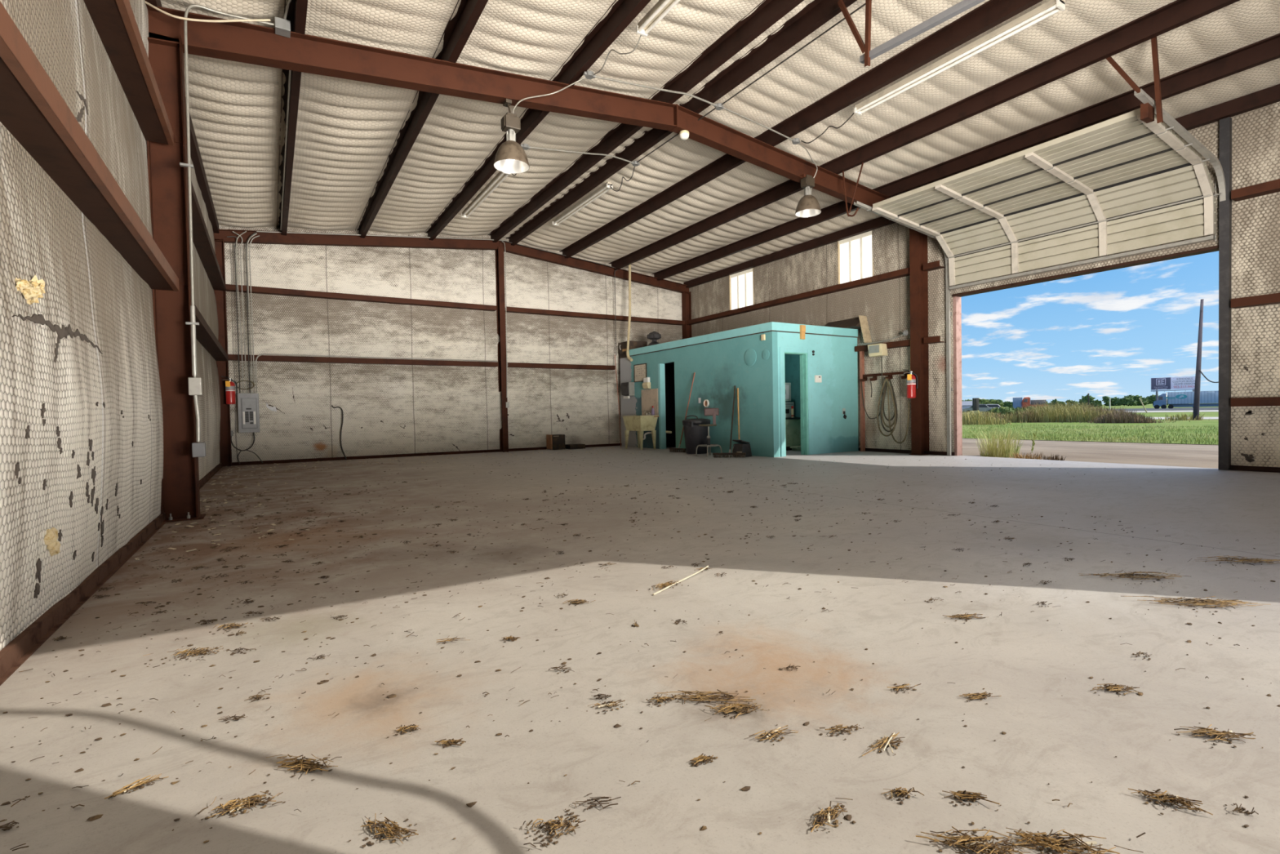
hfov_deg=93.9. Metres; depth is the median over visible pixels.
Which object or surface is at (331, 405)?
cable
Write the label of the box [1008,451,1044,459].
grass
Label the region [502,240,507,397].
conduit
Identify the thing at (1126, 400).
tree
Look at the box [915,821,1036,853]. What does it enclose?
clump
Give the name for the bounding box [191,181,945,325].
steel beam
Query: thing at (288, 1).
conduit
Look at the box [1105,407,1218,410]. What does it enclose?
road
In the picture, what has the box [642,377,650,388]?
soap dispenser
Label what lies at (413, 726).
clump
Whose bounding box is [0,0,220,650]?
wall
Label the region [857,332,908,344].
cable
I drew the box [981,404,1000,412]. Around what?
parked car
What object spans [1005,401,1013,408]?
tree
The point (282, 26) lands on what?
junction box
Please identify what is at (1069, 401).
tree
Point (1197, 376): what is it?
utility pole
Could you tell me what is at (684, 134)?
bulb
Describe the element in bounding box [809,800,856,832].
clump
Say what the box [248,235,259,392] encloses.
conduit
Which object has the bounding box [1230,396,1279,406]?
beam
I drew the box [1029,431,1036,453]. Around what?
sprig
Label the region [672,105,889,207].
rafter
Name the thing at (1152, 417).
road
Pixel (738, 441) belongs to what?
hood
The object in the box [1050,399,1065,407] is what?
tree
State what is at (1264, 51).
roof purlin
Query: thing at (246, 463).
baseboard
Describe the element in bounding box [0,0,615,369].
steel beam
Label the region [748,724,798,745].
clump
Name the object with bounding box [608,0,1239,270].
roof purlin
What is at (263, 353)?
conduit
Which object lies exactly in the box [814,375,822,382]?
keypad
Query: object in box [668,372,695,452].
push broom
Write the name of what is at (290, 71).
conduit
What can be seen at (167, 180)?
steel column
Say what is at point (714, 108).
conduit
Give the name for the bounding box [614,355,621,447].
pole
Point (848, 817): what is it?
litter
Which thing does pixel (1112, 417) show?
weeds
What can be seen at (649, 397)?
board
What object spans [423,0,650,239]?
purlin
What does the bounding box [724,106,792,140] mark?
conduit
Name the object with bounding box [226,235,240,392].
conduit
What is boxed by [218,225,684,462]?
wall
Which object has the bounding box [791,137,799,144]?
junction box
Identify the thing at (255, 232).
conduit
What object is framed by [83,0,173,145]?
steel beam
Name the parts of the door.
door, door, door, door, door, roller stem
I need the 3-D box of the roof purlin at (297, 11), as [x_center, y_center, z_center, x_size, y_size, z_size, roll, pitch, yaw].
[-3.505,-4.013,6.056,0.170,0.200,15.183,-2,2,-32]
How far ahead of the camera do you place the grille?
12.03 m
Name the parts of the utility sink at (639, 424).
leg, leg, leg, leg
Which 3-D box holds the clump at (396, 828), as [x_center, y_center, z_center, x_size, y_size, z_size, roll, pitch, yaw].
[-0.544,0.869,1.298,0.152,0.024,0.095,-1,1,0]
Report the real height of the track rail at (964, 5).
0.360 m
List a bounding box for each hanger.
[837,0,871,66]
[842,162,863,216]
[1106,36,1163,123]
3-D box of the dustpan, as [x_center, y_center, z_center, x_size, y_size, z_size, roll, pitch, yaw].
[2.002,-0.107,12.025,0.411,1.384,0.535,-2,2,-32]
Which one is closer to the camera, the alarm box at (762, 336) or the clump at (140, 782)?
the clump at (140, 782)
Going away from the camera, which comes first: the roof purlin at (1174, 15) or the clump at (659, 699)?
the clump at (659, 699)
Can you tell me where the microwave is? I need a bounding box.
[785,401,795,417]
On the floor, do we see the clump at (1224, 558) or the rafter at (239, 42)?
the clump at (1224, 558)
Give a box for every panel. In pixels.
[237,393,259,432]
[824,315,871,342]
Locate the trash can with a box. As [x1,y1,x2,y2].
[682,415,710,453]
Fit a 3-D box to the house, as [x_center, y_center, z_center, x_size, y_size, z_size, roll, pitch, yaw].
[71.596,-4.454,131.735,7.860,2.500,9.054,-2,2,-32]
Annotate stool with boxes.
[695,408,722,457]
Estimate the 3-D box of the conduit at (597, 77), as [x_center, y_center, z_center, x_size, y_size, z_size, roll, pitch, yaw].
[0.241,-4.360,7.741,1.862,0.175,0.036,-2,2,-32]
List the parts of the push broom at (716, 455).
handle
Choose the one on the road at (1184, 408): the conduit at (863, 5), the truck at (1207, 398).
the truck at (1207, 398)
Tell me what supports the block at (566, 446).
on the floor
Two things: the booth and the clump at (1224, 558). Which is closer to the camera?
the clump at (1224, 558)
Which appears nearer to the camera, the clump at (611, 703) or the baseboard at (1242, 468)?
the clump at (611, 703)
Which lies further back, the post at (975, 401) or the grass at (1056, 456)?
the post at (975, 401)
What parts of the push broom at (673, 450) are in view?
handle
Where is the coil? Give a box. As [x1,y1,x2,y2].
[876,377,909,443]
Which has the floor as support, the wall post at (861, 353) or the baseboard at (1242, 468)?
the wall post at (861, 353)
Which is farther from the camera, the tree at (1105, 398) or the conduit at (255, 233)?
the tree at (1105, 398)
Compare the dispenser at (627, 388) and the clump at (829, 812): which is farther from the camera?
the dispenser at (627, 388)
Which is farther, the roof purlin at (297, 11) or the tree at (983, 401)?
the tree at (983, 401)
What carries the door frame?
attached to the wall at (1255, 133)
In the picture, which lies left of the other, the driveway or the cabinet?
the cabinet
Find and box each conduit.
[179,4,275,457]
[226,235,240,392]
[232,231,247,392]
[235,231,254,392]
[245,231,256,392]
[246,233,257,392]
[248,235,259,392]
[255,353,497,392]
[256,231,506,240]
[280,70,291,230]
[283,0,291,19]
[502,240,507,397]
[505,240,617,355]
[529,146,631,163]
[595,75,715,106]
[636,107,715,162]
[721,3,865,104]
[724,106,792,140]
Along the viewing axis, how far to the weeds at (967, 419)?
31.75 m
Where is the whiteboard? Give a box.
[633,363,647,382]
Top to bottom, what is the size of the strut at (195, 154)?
0.180 m
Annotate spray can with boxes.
[791,405,794,417]
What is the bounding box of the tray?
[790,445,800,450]
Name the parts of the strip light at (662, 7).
lamp cord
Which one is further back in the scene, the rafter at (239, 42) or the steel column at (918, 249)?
the steel column at (918, 249)
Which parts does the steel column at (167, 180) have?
plate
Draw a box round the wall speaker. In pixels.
[867,343,888,356]
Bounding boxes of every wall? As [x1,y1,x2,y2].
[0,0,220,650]
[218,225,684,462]
[688,101,1279,466]
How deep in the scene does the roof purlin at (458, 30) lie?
7.97 m
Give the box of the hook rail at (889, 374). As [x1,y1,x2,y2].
[859,371,909,382]
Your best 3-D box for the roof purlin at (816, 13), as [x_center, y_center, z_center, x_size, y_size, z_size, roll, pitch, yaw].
[0.685,-4.588,8.645,0.170,0.200,15.183,-2,2,-32]
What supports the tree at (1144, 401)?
on the field
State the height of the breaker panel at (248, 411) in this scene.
0.795 m
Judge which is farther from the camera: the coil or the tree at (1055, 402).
the tree at (1055, 402)
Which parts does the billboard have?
panel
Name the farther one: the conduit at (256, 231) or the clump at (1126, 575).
the conduit at (256, 231)
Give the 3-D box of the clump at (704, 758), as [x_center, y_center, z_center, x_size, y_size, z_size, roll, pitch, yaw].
[0.166,0.852,1.537,0.079,0.019,0.030,-2,1,-17]
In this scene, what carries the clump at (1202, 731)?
on the floor
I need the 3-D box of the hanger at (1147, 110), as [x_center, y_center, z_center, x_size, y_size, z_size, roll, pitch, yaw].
[5.526,-3.832,6.721,0.180,1.042,0.558,-2,2,-32]
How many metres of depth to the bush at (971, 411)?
35.37 m
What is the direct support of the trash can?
on the floor
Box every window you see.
[728,267,754,310]
[837,230,873,284]
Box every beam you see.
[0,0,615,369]
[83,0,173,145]
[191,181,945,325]
[854,335,945,351]
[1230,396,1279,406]
[1231,178,1279,201]
[1231,293,1279,308]
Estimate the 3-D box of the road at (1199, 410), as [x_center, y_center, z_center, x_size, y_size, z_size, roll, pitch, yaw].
[77.988,-2.041,71.822,26.000,0.062,280.000,-2,2,-32]
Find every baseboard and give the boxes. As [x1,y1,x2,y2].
[0,462,222,685]
[231,443,620,465]
[858,447,1279,472]
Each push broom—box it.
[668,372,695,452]
[712,385,746,457]
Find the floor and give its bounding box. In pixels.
[0,445,1279,853]
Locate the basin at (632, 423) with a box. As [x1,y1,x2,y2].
[622,416,657,431]
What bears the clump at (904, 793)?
on the floor
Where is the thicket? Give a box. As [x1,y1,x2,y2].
[998,397,1218,422]
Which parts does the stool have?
seat, post, backrest, plate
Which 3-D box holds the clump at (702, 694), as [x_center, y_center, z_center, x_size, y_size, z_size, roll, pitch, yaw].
[0.202,0.842,1.843,0.313,0.025,0.147,-1,1,-1]
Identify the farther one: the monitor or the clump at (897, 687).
the monitor
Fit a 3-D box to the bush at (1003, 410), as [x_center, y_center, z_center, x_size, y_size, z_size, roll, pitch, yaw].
[23.255,-0.743,37.416,2.379,1.168,2.419,-2,2,-32]
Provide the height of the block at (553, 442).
0.390 m
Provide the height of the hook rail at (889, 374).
0.152 m
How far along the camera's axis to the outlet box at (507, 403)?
14.81 m
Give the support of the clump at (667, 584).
on the floor
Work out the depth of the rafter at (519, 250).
16.17 m
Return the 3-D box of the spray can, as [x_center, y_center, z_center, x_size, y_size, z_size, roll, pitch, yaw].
[3.442,-0.344,13.487,0.061,0.261,0.061,-2,2,-32]
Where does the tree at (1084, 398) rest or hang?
on the field
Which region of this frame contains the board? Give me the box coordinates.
[641,388,658,415]
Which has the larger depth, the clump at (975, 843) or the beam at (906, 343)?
the beam at (906, 343)
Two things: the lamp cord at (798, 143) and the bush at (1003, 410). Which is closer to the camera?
the lamp cord at (798, 143)
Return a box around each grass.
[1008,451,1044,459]
[1042,453,1066,460]
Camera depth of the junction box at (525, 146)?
9.08 m
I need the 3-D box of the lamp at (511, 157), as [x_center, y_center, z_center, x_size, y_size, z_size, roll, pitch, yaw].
[-1.512,-3.454,7.001,0.414,0.800,0.414,-2,2,-32]
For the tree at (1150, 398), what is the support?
on the field
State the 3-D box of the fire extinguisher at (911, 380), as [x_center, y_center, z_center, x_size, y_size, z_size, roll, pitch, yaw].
[5.159,-0.827,11.397,0.207,0.552,0.176,-2,1,-18]
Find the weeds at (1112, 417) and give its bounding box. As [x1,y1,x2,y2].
[1062,408,1190,423]
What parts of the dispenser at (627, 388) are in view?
plate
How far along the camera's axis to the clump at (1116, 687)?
1.87 m
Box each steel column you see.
[146,31,205,522]
[213,238,231,466]
[494,247,508,452]
[681,290,691,338]
[908,227,929,455]
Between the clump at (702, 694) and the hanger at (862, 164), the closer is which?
the clump at (702, 694)
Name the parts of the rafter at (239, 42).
splice plate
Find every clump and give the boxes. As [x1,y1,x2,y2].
[104,773,168,799]
[142,645,222,663]
[171,790,285,831]
[208,622,252,632]
[263,754,337,783]
[348,813,418,848]
[386,724,421,737]
[435,737,466,747]
[437,636,465,644]
[501,635,520,642]
[523,808,586,850]
[563,599,595,605]
[586,699,627,713]
[640,691,682,712]
[648,579,682,590]
[658,688,755,715]
[689,753,717,766]
[693,567,712,572]
[704,701,769,718]
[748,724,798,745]
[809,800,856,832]
[819,724,863,739]
[862,732,905,756]
[880,786,924,804]
[887,683,920,693]
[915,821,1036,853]
[942,790,999,806]
[945,612,985,623]
[960,691,1001,702]
[985,821,1142,853]
[1085,570,1187,584]
[1092,683,1139,695]
[1120,595,1271,616]
[1128,788,1213,815]
[1164,413,1204,420]
[1173,722,1255,747]
[1187,555,1279,570]
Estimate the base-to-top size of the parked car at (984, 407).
1.498 m
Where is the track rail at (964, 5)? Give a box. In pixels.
[859,0,985,63]
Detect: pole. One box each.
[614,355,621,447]
[1192,298,1218,420]
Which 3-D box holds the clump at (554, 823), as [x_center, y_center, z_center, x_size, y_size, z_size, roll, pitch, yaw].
[-0.191,0.862,1.294,0.136,0.024,0.091,-2,2,-32]
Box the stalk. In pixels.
[653,565,708,595]
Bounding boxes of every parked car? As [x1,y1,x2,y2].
[962,404,991,412]
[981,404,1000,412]
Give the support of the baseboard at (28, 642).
attached to the wall at (82, 417)
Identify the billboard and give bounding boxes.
[1151,376,1195,408]
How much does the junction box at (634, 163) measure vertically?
0.054 m
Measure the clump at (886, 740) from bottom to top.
0.021 m
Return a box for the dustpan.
[731,387,751,457]
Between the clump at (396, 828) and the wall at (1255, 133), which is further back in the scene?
the wall at (1255, 133)
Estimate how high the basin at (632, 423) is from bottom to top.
0.378 m
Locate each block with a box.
[546,434,564,449]
[564,444,585,448]
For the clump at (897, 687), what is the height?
0.020 m
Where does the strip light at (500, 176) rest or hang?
attached to the purlin at (622, 13)
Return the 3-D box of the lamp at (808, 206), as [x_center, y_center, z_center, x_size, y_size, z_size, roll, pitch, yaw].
[2.730,-3.783,9.719,0.414,0.610,0.414,-2,2,-32]
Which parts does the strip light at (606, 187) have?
lamp cord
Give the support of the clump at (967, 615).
on the floor
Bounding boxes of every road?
[985,409,1218,413]
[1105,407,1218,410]
[1151,417,1218,418]
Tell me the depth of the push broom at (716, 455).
11.70 m
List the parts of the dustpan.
handle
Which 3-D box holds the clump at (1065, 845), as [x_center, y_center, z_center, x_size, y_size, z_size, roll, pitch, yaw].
[0.853,0.843,1.209,0.184,0.027,0.217,-2,2,-32]
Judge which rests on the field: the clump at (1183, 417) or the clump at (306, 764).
the clump at (1183, 417)
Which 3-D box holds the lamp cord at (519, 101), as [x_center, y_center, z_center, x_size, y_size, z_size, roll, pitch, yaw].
[-1.084,-3.959,7.181,0.891,0.548,0.144,-1,1,-15]
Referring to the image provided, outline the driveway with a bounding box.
[962,438,1217,468]
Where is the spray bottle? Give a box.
[651,405,654,415]
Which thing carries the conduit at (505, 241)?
attached to the steel beam at (229, 287)
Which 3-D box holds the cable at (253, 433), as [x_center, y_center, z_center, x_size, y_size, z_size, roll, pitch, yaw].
[-8.041,0.301,12.099,0.414,0.373,0.052,-2,2,-32]
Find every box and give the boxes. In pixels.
[274,16,290,37]
[505,401,509,407]
[520,143,530,150]
[583,70,595,79]
[618,340,647,358]
[631,160,639,166]
[714,102,724,110]
[760,333,765,340]
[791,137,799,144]
[902,329,908,335]
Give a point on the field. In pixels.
(1214, 422)
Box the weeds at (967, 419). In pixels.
[961,409,1025,425]
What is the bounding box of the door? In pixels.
[853,88,1226,455]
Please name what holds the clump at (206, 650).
on the floor
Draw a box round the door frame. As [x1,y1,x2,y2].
[951,116,1231,470]
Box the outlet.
[842,408,846,418]
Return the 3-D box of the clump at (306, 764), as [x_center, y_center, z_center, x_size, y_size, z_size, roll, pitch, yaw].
[-0.880,0.870,1.540,0.203,0.025,0.114,-1,1,-7]
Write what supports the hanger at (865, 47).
hanging from the roof purlin at (816, 13)
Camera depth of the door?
8.66 m
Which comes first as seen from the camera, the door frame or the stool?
the door frame
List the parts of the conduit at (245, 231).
wire coil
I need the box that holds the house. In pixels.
[961,400,972,412]
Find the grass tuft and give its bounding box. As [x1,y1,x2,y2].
[968,429,1033,457]
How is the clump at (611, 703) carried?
on the floor
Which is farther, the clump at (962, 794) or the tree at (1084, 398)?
the tree at (1084, 398)
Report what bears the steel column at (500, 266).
on the floor
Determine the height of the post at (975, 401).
2.000 m
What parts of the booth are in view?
round plate, round plate, door casing, wooden bracket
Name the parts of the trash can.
lid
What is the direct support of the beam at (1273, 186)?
attached to the wall at (1255, 133)
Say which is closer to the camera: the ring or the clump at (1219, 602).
the clump at (1219, 602)
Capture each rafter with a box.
[146,4,678,132]
[213,229,499,250]
[498,240,689,293]
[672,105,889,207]
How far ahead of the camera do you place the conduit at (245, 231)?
11.96 m
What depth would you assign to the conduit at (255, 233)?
12.04 m
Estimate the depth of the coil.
12.00 m
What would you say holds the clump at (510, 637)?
on the floor
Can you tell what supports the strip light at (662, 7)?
attached to the purlin at (622, 13)
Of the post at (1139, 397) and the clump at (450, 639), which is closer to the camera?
the clump at (450, 639)
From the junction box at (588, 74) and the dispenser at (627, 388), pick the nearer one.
the junction box at (588, 74)
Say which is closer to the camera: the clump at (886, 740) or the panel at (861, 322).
the clump at (886, 740)
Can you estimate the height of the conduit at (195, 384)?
4.172 m
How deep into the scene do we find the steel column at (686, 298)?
17.86 m
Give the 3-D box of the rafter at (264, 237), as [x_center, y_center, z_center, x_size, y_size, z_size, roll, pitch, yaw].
[-5.967,-4.145,13.307,5.856,0.812,0.140,-2,2,-32]
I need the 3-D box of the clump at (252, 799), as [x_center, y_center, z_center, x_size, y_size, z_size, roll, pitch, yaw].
[-0.941,0.874,1.376,0.216,0.025,0.094,-2,2,-32]
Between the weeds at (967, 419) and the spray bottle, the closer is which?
the spray bottle
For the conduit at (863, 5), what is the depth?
7.06 m
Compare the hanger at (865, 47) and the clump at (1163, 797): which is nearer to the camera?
the clump at (1163, 797)
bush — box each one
[961,409,993,417]
[980,411,1000,418]
[986,406,1031,416]
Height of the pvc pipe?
2.730 m
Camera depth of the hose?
12.37 m
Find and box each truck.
[1013,396,1048,408]
[1153,390,1218,408]
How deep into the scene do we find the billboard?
152.67 m
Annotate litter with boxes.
[0,452,1279,850]
[134,446,613,559]
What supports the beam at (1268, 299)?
attached to the wall at (1255, 133)
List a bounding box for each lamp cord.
[512,76,586,113]
[798,142,817,177]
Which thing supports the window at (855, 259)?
in the wall at (1255, 133)
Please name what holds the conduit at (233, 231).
attached to the steel beam at (229, 287)
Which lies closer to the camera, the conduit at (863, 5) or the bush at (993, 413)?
the conduit at (863, 5)
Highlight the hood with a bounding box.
[732,440,750,443]
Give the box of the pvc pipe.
[626,264,632,361]
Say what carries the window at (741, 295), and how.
in the wall at (1255, 133)
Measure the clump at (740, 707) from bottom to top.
0.024 m
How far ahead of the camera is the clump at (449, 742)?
1.64 m
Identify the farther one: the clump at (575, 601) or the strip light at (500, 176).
the strip light at (500, 176)
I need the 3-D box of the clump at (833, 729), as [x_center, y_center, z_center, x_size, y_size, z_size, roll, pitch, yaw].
[0.567,0.841,1.673,0.122,0.019,0.076,-2,2,-32]
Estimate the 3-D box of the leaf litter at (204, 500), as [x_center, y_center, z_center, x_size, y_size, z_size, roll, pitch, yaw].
[-2.092,0.700,10.202,8.720,0.010,9.482,-2,2,-32]
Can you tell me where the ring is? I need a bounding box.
[703,399,709,407]
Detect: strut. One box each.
[145,0,219,233]
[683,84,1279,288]
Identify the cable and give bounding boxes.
[145,0,270,22]
[231,432,254,450]
[331,404,346,458]
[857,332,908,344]
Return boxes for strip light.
[461,171,511,217]
[552,166,635,225]
[593,0,679,75]
[800,0,1065,143]
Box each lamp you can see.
[493,98,529,173]
[795,173,821,217]
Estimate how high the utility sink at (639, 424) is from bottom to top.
0.962 m
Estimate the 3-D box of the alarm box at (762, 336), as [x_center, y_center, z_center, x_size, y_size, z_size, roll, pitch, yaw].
[2.405,-1.768,11.658,0.043,0.155,0.080,-2,2,-32]
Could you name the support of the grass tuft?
on the driveway
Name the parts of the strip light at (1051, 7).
lamp cord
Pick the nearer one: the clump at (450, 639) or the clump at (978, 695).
the clump at (978, 695)
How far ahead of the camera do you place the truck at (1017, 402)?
125.22 m
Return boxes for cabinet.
[785,417,800,450]
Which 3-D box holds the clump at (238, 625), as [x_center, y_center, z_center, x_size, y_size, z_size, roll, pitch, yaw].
[-1.778,0.863,2.604,0.146,0.024,0.082,-2,1,-18]
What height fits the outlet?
0.207 m
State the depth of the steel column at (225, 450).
11.88 m
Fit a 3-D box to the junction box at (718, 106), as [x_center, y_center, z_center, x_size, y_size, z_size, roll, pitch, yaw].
[1.092,-4.430,8.262,0.150,0.054,0.109,-2,2,-32]
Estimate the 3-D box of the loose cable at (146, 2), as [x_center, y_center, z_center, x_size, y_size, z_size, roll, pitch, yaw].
[-3.942,-3.774,5.471,0.960,0.274,0.153,-2,2,-32]
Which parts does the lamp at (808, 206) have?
lamp shade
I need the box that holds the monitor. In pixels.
[785,382,791,400]
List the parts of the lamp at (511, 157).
lamp shade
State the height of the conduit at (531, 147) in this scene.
0.173 m
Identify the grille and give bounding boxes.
[868,344,879,353]
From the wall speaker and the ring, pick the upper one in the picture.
the wall speaker
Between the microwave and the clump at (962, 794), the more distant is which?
the microwave
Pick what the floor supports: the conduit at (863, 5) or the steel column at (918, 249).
the steel column at (918, 249)
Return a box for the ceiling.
[160,0,1279,282]
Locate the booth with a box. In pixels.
[619,321,858,457]
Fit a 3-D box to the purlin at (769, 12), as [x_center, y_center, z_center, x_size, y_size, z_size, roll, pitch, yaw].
[0.285,-4.587,8.398,0.170,0.200,15.183,-2,2,-32]
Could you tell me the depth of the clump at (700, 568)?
3.40 m
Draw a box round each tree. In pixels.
[978,398,1004,406]
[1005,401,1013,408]
[1046,400,1059,406]
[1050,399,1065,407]
[1065,399,1079,406]
[1077,395,1102,407]
[1102,395,1121,405]
[1115,395,1137,405]
[1128,395,1148,405]
[1145,394,1158,404]
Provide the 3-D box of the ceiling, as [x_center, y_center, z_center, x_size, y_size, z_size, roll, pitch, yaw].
[0.436,-4.452,8.492,12.267,0.735,15.583,-2,2,-32]
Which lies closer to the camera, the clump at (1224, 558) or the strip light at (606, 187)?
the clump at (1224, 558)
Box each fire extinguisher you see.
[221,376,237,404]
[902,368,918,398]
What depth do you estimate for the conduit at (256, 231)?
13.22 m
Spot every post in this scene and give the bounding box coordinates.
[859,351,865,451]
[972,397,978,410]
[1138,397,1147,413]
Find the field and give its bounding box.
[962,403,1218,444]
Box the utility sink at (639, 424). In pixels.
[622,410,657,449]
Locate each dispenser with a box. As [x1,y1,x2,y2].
[620,382,635,398]
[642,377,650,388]
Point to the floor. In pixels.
(1070, 741)
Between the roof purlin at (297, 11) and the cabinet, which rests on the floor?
the cabinet
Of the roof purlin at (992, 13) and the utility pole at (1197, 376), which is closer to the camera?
the roof purlin at (992, 13)
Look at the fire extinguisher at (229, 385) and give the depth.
11.75 m
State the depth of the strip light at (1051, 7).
6.86 m
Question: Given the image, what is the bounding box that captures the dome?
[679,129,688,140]
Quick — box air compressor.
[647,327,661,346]
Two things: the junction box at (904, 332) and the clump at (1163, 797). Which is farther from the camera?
the junction box at (904, 332)
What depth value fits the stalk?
3.15 m

